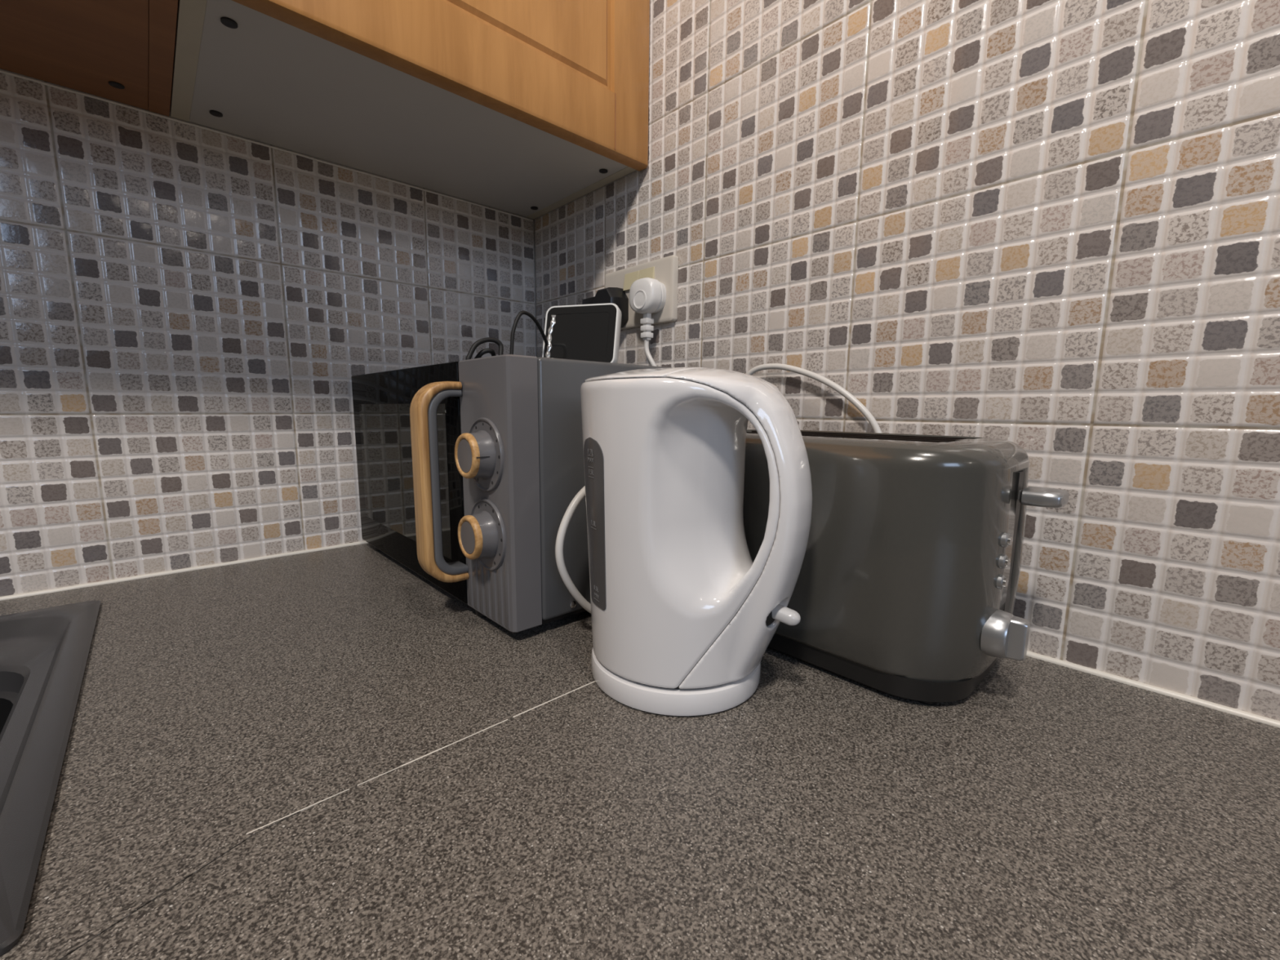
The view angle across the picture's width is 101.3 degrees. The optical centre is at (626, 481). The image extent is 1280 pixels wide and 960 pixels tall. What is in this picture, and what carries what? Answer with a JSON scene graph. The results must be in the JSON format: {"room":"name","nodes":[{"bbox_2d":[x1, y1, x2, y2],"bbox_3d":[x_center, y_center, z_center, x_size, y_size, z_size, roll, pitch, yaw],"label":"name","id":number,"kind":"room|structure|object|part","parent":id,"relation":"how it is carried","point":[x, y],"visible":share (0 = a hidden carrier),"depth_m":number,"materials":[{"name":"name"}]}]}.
{"room":"kitchen","nodes":[
{"label":"kitchen","id":0,"kind":"room"},
{"bbox_2d":[0,68,537,596],"bbox_3d":[-0.683,-0.252,0.581,1.303,1.350,0.100,-7,11,-42],"label":"wall","id":1,"kind":"structure","parent":0,"point":[188,314],"depth_m":0.66,"materials":[{"name":"tile"}]},
{"bbox_2d":[0,0,177,116],"bbox_3d":[-0.658,-0.733,0.259,0.599,0.706,0.298,-7,11,-42],"label":"upper cabinet","id":2,"kind":"object","parent":1,"relation":"attached to","point":[119,51],"visible":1,"depth_m":0.49,"materials":[{"name":"brown wood"}]},
{"bbox_3d":[-0.450,-0.762,0.460,0.018,0.703,0.276,-7,11,-42],"label":"panel","id":3,"kind":"part","parent":2,"relation":"part of","materials":[{"name":"brown wood"}]},
{"bbox_2d":[0,540,367,600],"bbox_3d":[-0.635,0.122,0.611,1.246,0.007,0.007,-7,11,-42],"label":"trim","id":4,"kind":"structure","parent":1,"relation":"attached to","point":[178,571],"depth_m":0.66,"materials":[{"name":"white plastic"}]},
{"bbox_2d":[0,70,533,221],"bbox_3d":[-0.573,-0.424,0.587,1.086,0.003,0.003,-7,11,-42],"label":"trim","id":5,"kind":"structure","parent":1,"relation":"attached to","point":[1,71],"depth_m":0.66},
{"bbox_2d":[0,542,595,959],"bbox_3d":[-0.452,0.176,0.379,1.300,0.038,0.600,-7,11,-42],"label":"countertop","id":6,"kind":"structure","parent":1,"relation":"attached to","point":[215,706],"depth_m":0.38,"materials":[{"name":"laminate"}]},
{"bbox_2d":[0,600,101,955],"bbox_3d":[-0.593,0.265,0.227,0.514,0.182,0.490,-7,11,-42],"label":"sink","id":7,"kind":"object","parent":6,"relation":"in","point":[44,652],"visible":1,"depth_m":0.35,"materials":[{"name":"black"}]},
{"bbox_3d":[-0.567,0.286,0.225,0.385,0.142,0.336,-7,11,-42],"label":"bowl","id":8,"kind":"part","parent":7,"relation":"part of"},
{"bbox_2d":[246,680,595,834],"bbox_3d":[-0.102,0.166,0.339,0.234,0.002,0.001,-7,11,-42],"label":"strip","id":9,"kind":"object","parent":6,"relation":"in","point":[308,806],"visible":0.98,"depth_m":0.32,"materials":[{"name":"silver metal"}]},
{"bbox_2d":[351,302,670,633],"bbox_3d":[-0.155,-0.052,0.691,0.336,0.328,0.449,-7,11,-42],"label":"microwave","id":10,"kind":"object","parent":6,"relation":"on","point":[469,471],"depth_m":0.49,"materials":[{"name":"grey paint"}]},
{"bbox_3d":[-0.278,-0.015,0.649,0.008,0.242,0.353,-7,11,-42],"label":"door","id":11,"kind":"part","parent":10,"relation":"part of","materials":[{"name":"black glass"}]},
{"bbox_3d":[-0.180,0.002,0.504,0.042,0.194,0.026,-7,11,-42],"label":"handle","id":12,"kind":"part","parent":10,"relation":"part of","materials":[{"name":"brown wood"}]},
{"bbox_3d":[-0.142,0.098,0.726,0.284,0.005,0.434,-7,11,-42],"label":"plate","id":13,"kind":"part","parent":10,"relation":"part of","materials":[{"name":"black plastic"}]},
{"bbox_3d":[-0.134,-0.024,0.470,0.015,0.044,0.044,-7,11,-42],"label":"knob","id":14,"kind":"part","parent":10,"relation":"part of","materials":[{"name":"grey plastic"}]},
{"bbox_2d":[465,337,503,359],"bbox_3d":[-0.135,-0.136,0.547,0.022,0.027,0.075,7,10,37],"label":"cable","id":15,"kind":"object","parent":10,"relation":"on","point":[475,344],"visible":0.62,"depth_m":0.53,"materials":[{"name":"black rubber"}]},
{"bbox_3d":[-0.135,0.049,0.480,0.015,0.044,0.044,-7,11,-42],"label":"knob","id":16,"kind":"part","parent":10,"relation":"part of","materials":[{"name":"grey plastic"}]},
{"bbox_3d":[-0.120,0.009,0.493,0.031,0.244,0.091,-7,11,-42],"label":"control panel","id":17,"kind":"part","parent":10,"relation":"part of","materials":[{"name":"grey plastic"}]},
{"bbox_2d":[509,310,547,354],"bbox_3d":[-0.103,-0.158,0.585,0.013,0.057,0.083,4,9,22],"label":"cable","id":18,"kind":"object","parent":10,"relation":"on","point":[520,313],"visible":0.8,"depth_m":0.55,"materials":[{"name":"black rubber"}]},
{"bbox_3d":[-0.050,-0.168,0.615,0.090,0.075,0.046,3,8,16],"label":"tabletop display","id":19,"kind":"part","parent":10,"relation":"part of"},
{"bbox_3d":[-0.128,-0.025,0.719,0.262,0.241,0.444,-7,11,-42],"label":"casing","id":20,"kind":"part","parent":10,"relation":"part of","materials":[{"name":"grey paint"}]},
{"bbox_2d":[169,0,649,219],"bbox_3d":[-0.250,-0.783,0.624,0.498,0.706,0.298,-7,11,-42],"label":"upper cabinet","id":21,"kind":"object","parent":1,"relation":"attached to","point":[529,108],"visible":1,"depth_m":0.61,"materials":[{"name":"brown wood"}]},
{"bbox_3d":[-0.436,-0.764,0.472,0.017,0.703,0.276,-7,11,-42],"label":"panel","id":22,"kind":"part","parent":21,"relation":"part of","materials":[{"name":"white wood"}]},
{"bbox_3d":[-0.157,-0.768,0.523,0.496,0.706,0.020,-7,11,-42],"label":"door","id":23,"kind":"part","parent":21,"relation":"part of","materials":[{"name":"brown wood"}]},
{"bbox_3d":[-0.078,-0.807,0.792,0.016,0.703,0.276,-7,11,-42],"label":"panel","id":24,"kind":"part","parent":21,"relation":"part of","materials":[{"name":"white wood"}]},
{"bbox_2d":[534,0,1279,720],"bbox_3d":[0.302,-0.328,0.449,0.002,1.050,1.400,-7,11,-42],"label":"wall","id":25,"kind":"structure","parent":0,"point":[1050,228],"depth_m":0.43,"materials":[{"name":"tile"}]},
{"bbox_2d":[604,254,678,329],"bbox_3d":[0.016,-0.271,0.763,0.014,0.086,0.146,-7,11,-42],"label":"wall socket","id":26,"kind":"object","parent":25,"relation":"attached to","point":[665,269],"visible":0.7,"depth_m":0.73,"materials":[{"name":"white plastic"}]},
{"bbox_2d":[582,287,628,328],"bbox_3d":[-0.071,-0.223,0.806,0.148,0.135,0.089,0,8,0],"label":"plug","id":27,"kind":"object","parent":26,"relation":"attached to","point":[616,295],"visible":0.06,"depth_m":0.77,"materials":[{"name":"black plastic"}]},
{"bbox_2d":[623,270,639,291],"bbox_3d":[0.007,-0.293,0.763,0.004,0.024,0.030,-7,11,-42],"label":"switch","id":28,"kind":"object","parent":26,"relation":"attached to","point":[629,276],"depth_m":0.77,"materials":[{"name":"beige plastic"}]},
{"bbox_2d":[638,266,654,279],"bbox_3d":[0.028,-0.289,0.740,0.004,0.024,0.030,-7,11,-42],"label":"switch","id":29,"kind":"object","parent":26,"relation":"attached to","point":[643,271],"depth_m":0.74,"materials":[{"name":"beige plastic"}]},
{"bbox_2d":[629,277,666,366],"bbox_3d":[0.054,-0.084,0.719,0.032,0.385,0.127,-7,11,-42],"label":"plug","id":30,"kind":"object","parent":26,"relation":"attached to","point":[647,295],"visible":0.57,"depth_m":0.72,"materials":[{"name":"white plastic"}]},
{"bbox_3d":[0.067,-0.046,0.724,0.107,0.311,0.016,8,11,42],"label":"cord","id":31,"kind":"part","parent":30,"relation":"part of","materials":[{"name":"white plastic"}]},
{"bbox_2d":[61,647,1279,959],"bbox_3d":[0.254,0.220,0.101,0.630,0.038,0.836,-7,11,-42],"label":"countertop","id":32,"kind":"structure","parent":25,"relation":"attached to","point":[1048,811],"depth_m":0.26,"materials":[{"name":"laminate"}]},
{"bbox_2d":[555,367,812,715],"bbox_3d":[0.036,0.033,0.415,0.150,0.240,0.207,-5,10,-32],"label":"kettle","id":33,"kind":"object","parent":32,"relation":"on","point":[684,619],"visible":1,"depth_m":0.35,"materials":[{"name":"white plastic"}]},
{"bbox_3d":[0.004,0.063,0.484,0.144,0.161,0.041,-7,11,-41],"label":"cord","id":34,"kind":"part","parent":33,"relation":"part of","materials":[{"name":"white plastic"}]},
{"bbox_3d":[0.022,-0.081,0.407,0.098,0.011,0.142,6,10,35],"label":"lid","id":35,"kind":"part","parent":33,"relation":"part of","materials":[{"name":"white plastic"}]},
{"bbox_3d":[0.091,0.030,0.372,0.073,0.219,0.130,6,10,35],"label":"handle","id":36,"kind":"part","parent":33,"relation":"part of","materials":[{"name":"white plastic"}]},
{"bbox_2d":[765,604,800,626],"bbox_3d":[0.104,0.091,0.361,0.023,0.020,0.029,-7,11,-42],"label":"switch","id":37,"kind":"object","parent":33,"relation":"attached to","point":[775,614],"depth_m":0.36,"materials":[{"name":"white plastic"}]},
{"bbox_2d":[743,363,1069,705],"bbox_3d":[0.187,0.013,0.483,0.175,0.262,0.336,-7,11,-42],"label":"toaster","id":38,"kind":"object","parent":32,"relation":"on","point":[906,586],"visible":0.69,"depth_m":0.37,"materials":[{"name":"grey paint"}]},
{"bbox_3d":[0.196,-0.007,0.590,0.011,0.253,0.187,-7,11,-44],"label":"cord","id":39,"kind":"part","parent":38,"relation":"part of","materials":[{"name":"white plastic"}]},
{"bbox_3d":[0.261,0.106,0.367,0.033,0.033,0.014,-7,11,-42],"label":"knob","id":40,"kind":"part","parent":38,"relation":"part of","materials":[{"name":"silver metal"}]},
{"bbox_3d":[0.284,0.010,0.368,0.029,0.011,0.038,-7,11,-42],"label":"lever","id":41,"kind":"part","parent":38,"relation":"part of","materials":[{"name":"silver metal"}]},
{"bbox_2d":[1026,650,1279,728],"bbox_3d":[0.282,0.139,0.531,0.007,0.007,1.346,-7,11,-42],"label":"trim","id":42,"kind":"structure","parent":25,"relation":"attached to","point":[1264,720],"depth_m":0.40,"materials":[{"name":"white plastic"}]}
]}

